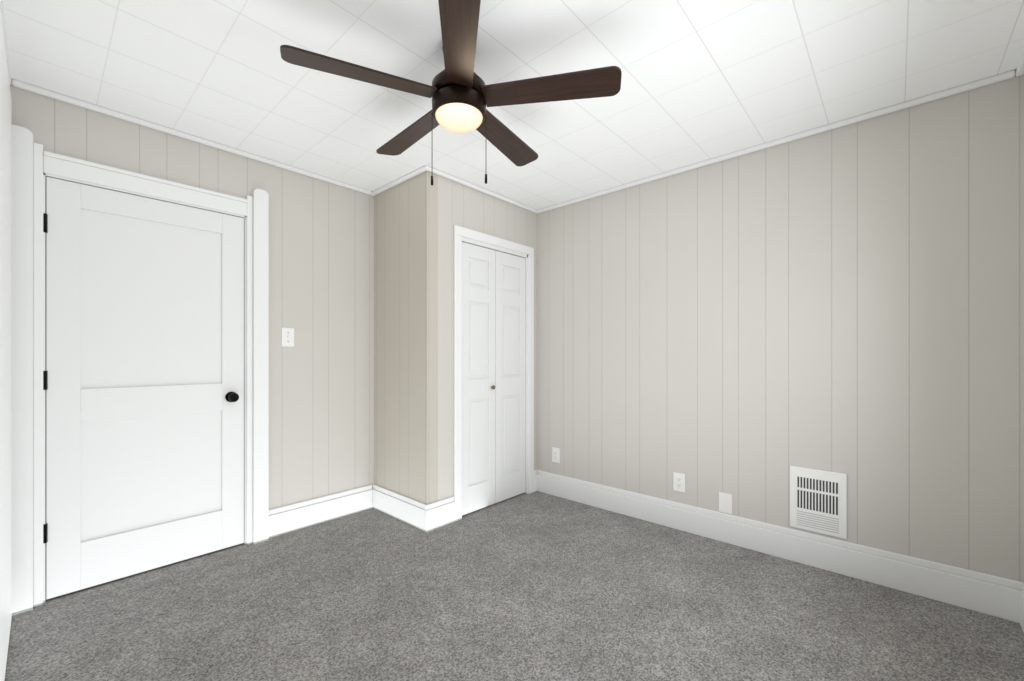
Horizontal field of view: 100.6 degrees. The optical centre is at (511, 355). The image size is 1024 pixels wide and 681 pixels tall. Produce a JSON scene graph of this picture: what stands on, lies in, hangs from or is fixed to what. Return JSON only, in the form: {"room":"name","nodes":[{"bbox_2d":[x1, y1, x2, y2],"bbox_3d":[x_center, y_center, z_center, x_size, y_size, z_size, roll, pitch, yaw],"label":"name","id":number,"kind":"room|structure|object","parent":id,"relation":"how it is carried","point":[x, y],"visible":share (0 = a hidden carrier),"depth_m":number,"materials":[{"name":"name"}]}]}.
{"room":"empty bedroom","nodes":[
{"label":"empty bedroom","id":0,"kind":"room"},
{"bbox_2d":[10,84,373,509],"bbox_3d":[-1.346,-0.040,3.090,0.120,2.440,3.260,0,0,42],"label":"wall","id":1,"kind":"structure","parent":0,"point":[321,371],"depth_m":2.90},
{"bbox_2d":[0,0,19,87],"bbox_3d":[-1.031,-1.246,0.790,3.430,0.028,0.030,0,0,42],"label":"crown molding","id":2,"kind":"structure","parent":1,"relation":"attached to","point":[15,83],"depth_m":1.72,"materials":[{"name":"white wood"}]},
{"bbox_2d":[12,125,268,615],"bbox_3d":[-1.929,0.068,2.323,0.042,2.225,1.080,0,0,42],"label":"door frame","id":3,"kind":"structure","parent":1,"relation":"attached to","point":[32,162],"depth_m":2.00,"materials":[{"name":"white wood"}]},
{"bbox_2d":[43,177,243,599],"bbox_3d":[-1.939,0.158,2.325,0.106,2.024,0.840,0,0,42],"label":"entry door","id":4,"kind":"structure","parent":1,"relation":"in","point":[143,380],"depth_m":2.29,"materials":[{"name":"white wood"}]},
{"bbox_2d":[20,81,371,194],"bbox_3d":[-1.673,-1.246,2.617,0.028,0.028,1.820,0,0,42],"label":"crown molding","id":5,"kind":"structure","parent":1,"relation":"attached to","point":[25,86],"depth_m":2.37,"materials":[{"name":"white wood"}]},
{"bbox_2d":[281,328,293,346],"bbox_3d":[-1.490,-0.120,2.829,0.017,0.125,0.080,0,0,42],"label":"light switch","id":6,"kind":"object","parent":1,"relation":"attached to","point":[287,337],"visible":1,"depth_m":2.83,"materials":[{"name":"white plastic"}]},
{"bbox_2d":[269,485,372,537],"bbox_3d":[-1.322,1.090,3.014,0.018,0.180,0.760,0,0,42],"label":"baseboard","id":7,"kind":"structure","parent":1,"relation":"attached to","point":[297,516],"depth_m":2.97,"materials":[{"name":"white wood"}]},
{"bbox_2d":[374,170,536,504],"bbox_3d":[-0.429,-0.040,3.508,0.680,2.440,1.170,0,0,42],"label":"wall","id":8,"kind":"structure","parent":0,"point":[417,218],"depth_m":3.00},
{"bbox_2d":[372,168,419,195],"bbox_3d":[-0.822,-1.246,3.050,0.630,0.028,0.036,0,0,42],"label":"crown molding","id":9,"kind":"structure","parent":8,"relation":"attached to","point":[416,172],"depth_m":3.05,"materials":[{"name":"white wood"}]},
{"bbox_2d":[373,484,432,532],"bbox_3d":[-0.806,1.090,3.047,0.658,0.180,0.020,0,0,42],"label":"baseboard","id":10,"kind":"structure","parent":8,"relation":"attached to","point":[419,515],"depth_m":3.00,"materials":[{"name":"white wood"}]},
{"bbox_2d":[420,165,535,212],"bbox_3d":[-0.196,-1.246,3.244,0.036,0.028,1.148,0,0,42],"label":"crown molding","id":11,"kind":"structure","parent":8,"relation":"attached to","point":[426,167],"depth_m":3.13,"materials":[{"name":"white wood"}]},
{"bbox_2d":[462,242,524,514],"bbox_3d":[-0.130,0.172,3.352,0.066,1.993,0.728,0,0,42],"label":"closet door","id":12,"kind":"structure","parent":8,"relation":"in","point":[493,376],"depth_m":3.32,"materials":[{"name":"white wood"}]},
{"bbox_2d":[454,225,533,521],"bbox_3d":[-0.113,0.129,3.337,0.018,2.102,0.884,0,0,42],"label":"trim","id":13,"kind":"structure","parent":8,"relation":"attached to","point":[460,232],"depth_m":3.05,"materials":[{"name":"white wood"}]},
{"bbox_2d":[3,0,1023,209],"bbox_3d":[-0.029,-1.310,1.899,3.670,0.100,3.260,0,0,42],"label":"ceiling","id":14,"kind":"structure","parent":0,"point":[702,80],"depth_m":1.87,"materials":[{"name":"paint"}]},
{"bbox_2d":[280,0,621,185],"bbox_3d":[-0.233,-0.975,1.765,1.209,0.571,1.235,0,0,42],"label":"fan","id":15,"kind":"object","parent":14,"relation":"hanging from","point":[460,93],"visible":1,"depth_m":1.64,"materials":[{"name":"brown wood"}]},
{"bbox_2d":[5,491,1023,680],"bbox_3d":[-0.029,1.230,1.899,3.670,0.100,3.260,0,0,42],"label":"floor","id":16,"kind":"structure","parent":0,"point":[537,586],"depth_m":1.93,"materials":[{"name":"grey carpet"}]},
{"bbox_2d":[537,74,1023,582],"bbox_3d":[1.068,-0.040,3.024,3.550,2.440,0.120,0,0,42],"label":"wall","id":17,"kind":"structure","parent":0,"point":[747,331],"depth_m":2.36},
{"bbox_2d":[552,447,559,462],"bbox_3d":[0.368,0.840,3.569,0.080,0.125,0.010,0,0,42],"label":"electrical outlet","id":18,"kind":"object","parent":17,"relation":"attached to","point":[556,455],"visible":1,"depth_m":3.56,"materials":[{"name":"white plastic"}]},
{"bbox_2d":[673,472,684,492],"bbox_3d":[1.132,0.862,2.879,0.080,0.125,0.010,0,0,42],"label":"electrical outlet","id":19,"kind":"object","parent":17,"relation":"attached to","point":[679,482],"visible":1,"depth_m":2.88,"materials":[{"name":"white plastic"}]},
{"bbox_2d":[719,492,731,513],"bbox_3d":[1.348,0.935,2.685,0.080,0.125,0.008,0,0,42],"label":"electrical outlet cover","id":20,"kind":"object","parent":17,"relation":"attached to","point":[725,502],"visible":1,"depth_m":2.68,"materials":[{"name":"white plastic"}]},
{"bbox_2d":[536,72,1007,213],"bbox_3d":[1.212,-1.246,2.789,2.720,0.028,0.036,0,0,42],"label":"crown molding","id":21,"kind":"structure","parent":17,"relation":"attached to","point":[1004,76],"depth_m":2.38,"materials":[{"name":"white wood"}]},
{"bbox_2d":[534,470,1012,620],"bbox_3d":[1.218,1.090,2.795,2.720,0.180,0.020,0,0,42],"label":"baseboard","id":22,"kind":"structure","parent":17,"relation":"attached to","point":[996,596],"depth_m":2.37,"materials":[{"name":"white wood"}]},
{"bbox_2d":[790,466,846,538],"bbox_3d":[1.698,0.812,2.364,0.260,0.350,0.014,0,0,42],"label":"air vent","id":23,"kind":"object","parent":17,"relation":"in","point":[818,501],"visible":1,"depth_m":2.35,"materials":[{"name":"white metal"}]},
{"bbox_2d":[1008,53,1023,78],"bbox_3d":[1.242,-1.246,0.771,0.030,0.028,2.990,0,0,42],"label":"crown molding","id":24,"kind":"structure","parent":17,"relation":"attached to","point":[1019,71],"depth_m":1.85,"materials":[{"name":"white wood"}]},
{"bbox_2d":[1013,580,1023,631],"bbox_3d":[1.247,1.090,0.767,0.018,0.180,2.990,0,0,42],"label":"baseboard","id":25,"kind":"structure","parent":17,"relation":"attached to","point":[1018,587],"depth_m":1.87,"materials":[{"name":"white wood"}]},
{"bbox_3d":[-1.082,-0.040,0.735,3.430,2.440,0.120,0,0,42],"label":"wall","id":26,"kind":"structure","parent":0,"visible":0},
{"bbox_2d":[0,7,11,680],"bbox_3d":[-1.955,0.020,1.625,0.780,2.320,0.030,0,0,42],"label":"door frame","id":27,"kind":"structure","parent":26,"relation":"attached to","point":[5,359],"depth_m":1.58,"materials":[{"name":"white wood"}]}
]}

